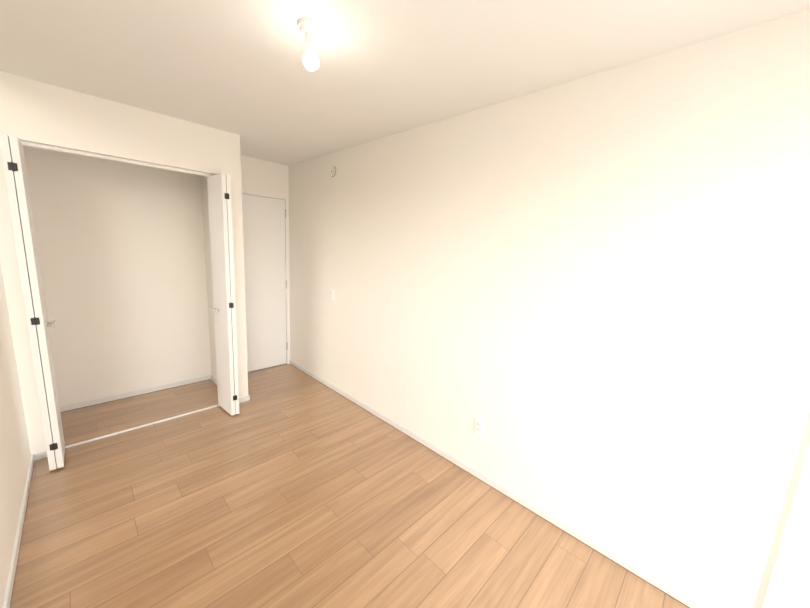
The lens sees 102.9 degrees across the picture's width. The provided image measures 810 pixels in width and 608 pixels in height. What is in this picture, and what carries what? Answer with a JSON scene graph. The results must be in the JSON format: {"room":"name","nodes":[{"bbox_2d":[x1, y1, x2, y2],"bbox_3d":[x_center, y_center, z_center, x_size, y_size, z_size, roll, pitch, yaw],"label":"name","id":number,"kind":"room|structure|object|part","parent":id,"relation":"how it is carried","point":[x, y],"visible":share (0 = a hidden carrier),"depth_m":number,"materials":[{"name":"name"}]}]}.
{"room":"empty bedroom","nodes":[
{"label":"empty bedroom","id":0,"kind":"room"},
{"bbox_2d":[0,263,30,607],"bbox_3d":[-1.070,0.182,0.563,3.950,2.400,0.100,12,14,43],"label":"wall","id":1,"kind":"structure","parent":0,"point":[15,454],"depth_m":1.71,"materials":[{"name":"paint"}]},
{"bbox_2d":[3,452,42,607],"bbox_3d":[-1.120,1.326,0.843,3.850,0.048,0.030,12,14,43],"label":"baseboard","id":2,"kind":"structure","parent":1,"relation":"attached to","point":[37,456],"depth_m":1.59,"materials":[{"name":"white wood"}]},
{"bbox_2d":[0,145,45,454],"bbox_3d":[-2.452,0.031,2.048,0.100,2.050,0.075,12,14,43],"label":"wall","id":3,"kind":"structure","parent":0,"point":[18,320],"depth_m":2.02,"materials":[{"name":"paint"}]},
{"bbox_2d":[0,133,64,470],"bbox_3d":[-2.287,0.053,2.026,0.288,2.022,0.103,12,14,43],"label":"closet door","id":4,"kind":"structure","parent":3,"relation":"in","point":[17,182],"depth_m":1.92,"materials":[{"name":"white wood"}]},
{"bbox_2d":[7,162,57,450],"bbox_3d":[-2.196,0.078,1.915,0.008,1.736,0.034,12,14,43],"label":"left closet door fold hinges","id":5,"kind":"object","parent":4,"relation":"attached to","point":[12,166],"visible":1,"depth_m":1.91,"materials":[{"name":"black metal"}]},
{"bbox_2d":[0,71,240,177],"bbox_3d":[-1.929,-1.205,2.307,0.100,0.350,1.385,12,14,43],"label":"wall","id":6,"kind":"structure","parent":0,"point":[34,111],"depth_m":2.17,"materials":[{"name":"paint"}]},
{"bbox_2d":[20,140,212,176],"bbox_3d":[-1.961,-1.022,2.329,0.040,0.022,1.176,12,14,43],"label":"rail","id":7,"kind":"object","parent":6,"relation":"attached to","point":[63,150],"visible":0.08,"depth_m":2.23,"materials":[{"name":"white metal"}]},
{"bbox_2d":[24,146,289,406],"bbox_3d":[-2.224,-0.341,3.244,0.160,2.400,2.145,12,14,43],"label":"wall","id":8,"kind":"structure","parent":0,"point":[121,248],"depth_m":2.91,"materials":[{"name":"paint"}]},
{"bbox_2d":[60,375,210,411],"bbox_3d":[-2.577,0.858,3.116,0.011,0.048,1.265,12,14,43],"label":"baseboard","id":9,"kind":"structure","parent":8,"relation":"attached to","point":[158,388],"depth_m":3.08,"materials":[{"name":"white wood"}]},
{"bbox_2d":[242,194,287,371],"bbox_3d":[-1.670,-0.200,3.713,0.100,2.006,0.660,12,14,43],"label":"door","id":10,"kind":"structure","parent":8,"relation":"in","point":[264,260],"depth_m":3.77,"materials":[{"name":"white wood"}]},
{"bbox_2d":[242,191,288,363],"bbox_3d":[-1.716,-0.220,3.748,0.112,2.045,0.710,12,14,43],"label":"door frame","id":11,"kind":"structure","parent":8,"relation":"attached to","point":[286,254],"depth_m":3.89,"materials":[{"name":"white wood"}]},
{"bbox_2d":[201,176,206,184],"bbox_3d":[-1.784,-1.325,3.045,0.750,0.350,0.120,12,14,43],"label":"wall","id":12,"kind":"structure","parent":0,"point":[203,179],"depth_m":3.16,"materials":[{"name":"paint"}]},
{"bbox_2d":[10,363,687,607],"bbox_3d":[-0.644,1.226,1.855,4.800,0.050,2.345,12,14,43],"label":"floor","id":13,"kind":"structure","parent":0,"point":[289,485],"depth_m":1.79,"materials":[{"name":"brown wood"}]},
{"bbox_2d":[65,405,218,447],"bbox_3d":[-2.066,0.982,2.675,0.022,0.007,1.176,12,14,43],"label":"rail","id":14,"kind":"object","parent":13,"relation":"on","point":[86,441],"visible":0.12,"depth_m":2.59,"materials":[{"name":"silver metal"}]},
{"bbox_2d":[202,177,247,397],"bbox_3d":[-1.811,-0.136,3.215,0.850,2.050,0.120,12,14,43],"label":"wall pier","id":15,"kind":"object","parent":13,"relation":"on","point":[237,219],"visible":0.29,"depth_m":3.00,"materials":[{"name":"paint"}]},
{"bbox_2d":[211,375,216,384],"bbox_3d":[-1.895,0.858,3.324,0.610,0.048,0.010,12,14,43],"label":"baseboard","id":16,"kind":"structure","parent":15,"relation":"attached to","point":[213,379],"depth_m":3.47,"materials":[{"name":"white wood"}]},
{"bbox_2d":[207,173,239,414],"bbox_3d":[-1.552,-0.035,2.762,0.289,2.022,0.150,12,14,43],"label":"closet door","id":17,"kind":"structure","parent":15,"relation":"attached to","point":[221,237],"depth_m":2.70,"materials":[{"name":"white wood"}]},
{"bbox_2d":[224,193,236,400],"bbox_3d":[-1.440,-0.013,2.675,0.008,1.736,0.034,12,14,43],"label":"right closet door fold hinges","id":18,"kind":"object","parent":17,"relation":"attached to","point":[231,305],"visible":1,"depth_m":2.67,"materials":[{"name":"black metal"}]},
{"bbox_2d":[243,394,249,400],"bbox_3d":[-1.752,0.856,3.377,0.700,0.048,0.025,12,14,43],"label":"baseboard","id":19,"kind":"structure","parent":15,"relation":"attached to","point":[247,398],"depth_m":3.12,"materials":[{"name":"white wood"}]},
{"bbox_2d":[0,0,809,165],"bbox_3d":[-0.517,-1.185,1.440,4.800,0.050,2.345,12,14,43],"label":"ceiling","id":20,"kind":"structure","parent":0,"point":[385,68],"depth_m":1.49,"materials":[{"name":"paint"}]},
{"bbox_2d":[297,17,324,70],"bbox_3d":[-0.386,-1.052,1.328,0.110,0.160,0.110,12,14,43],"label":"ceiling light","id":21,"kind":"object","parent":20,"relation":"attached to","point":[311,30],"visible":1,"depth_m":1.31,"materials":[{"name":"white glass"}]},
{"bbox_3d":[-0.388,-1.013,1.335,0.064,0.080,0.064,12,14,43],"label":"ceiling light bulb","id":22,"kind":"part","parent":21,"relation":"part of","materials":[{"name":"white glass"}]},
{"bbox_2d":[288,9,809,607],"bbox_3d":[0.209,-0.074,2.439,4.800,2.400,0.100,12,14,43],"label":"wall","id":23,"kind":"structure","parent":0,"point":[586,299],"depth_m":1.59,"materials":[{"name":"paint"}]},
{"bbox_2d":[330,289,333,300],"bbox_3d":[-0.753,-0.093,3.318,0.070,0.120,0.011,12,14,43],"label":"switch plate","id":24,"kind":"object","parent":23,"relation":"attached to","point":[331,294],"visible":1,"depth_m":3.31,"materials":[{"name":"white plastic"}]},
{"bbox_2d":[330,166,335,176],"bbox_3d":[-0.701,-1.280,3.118,0.100,0.100,0.020,12,14,43],"label":"cap","id":25,"kind":"object","parent":23,"relation":"attached to","point":[332,171],"visible":1,"depth_m":3.10,"materials":[{"name":"white plastic"}]},
{"bbox_2d":[473,416,483,436],"bbox_3d":[0.496,0.829,2.183,0.070,0.120,0.011,12,14,43],"label":"electrical outlet plate","id":26,"kind":"object","parent":23,"relation":"attached to","point":[478,426],"visible":1,"depth_m":2.18,"materials":[{"name":"white plastic"}]},
{"bbox_2d":[290,360,707,607],"bbox_3d":[-0.034,1.056,2.739,4.075,0.048,0.011,12,14,43],"label":"baseboard","id":27,"kind":"structure","parent":23,"relation":"attached to","point":[659,584],"depth_m":1.91,"materials":[{"name":"white wood"}]},
{"bbox_2d":[753,410,809,607],"bbox_3d":[1.595,0.258,0.936,0.465,2.400,0.125,12,14,43],"label":"column","id":28,"kind":"structure","parent":0,"point":[785,581],"depth_m":1.15,"materials":[{"name":"white paint"}]}
]}

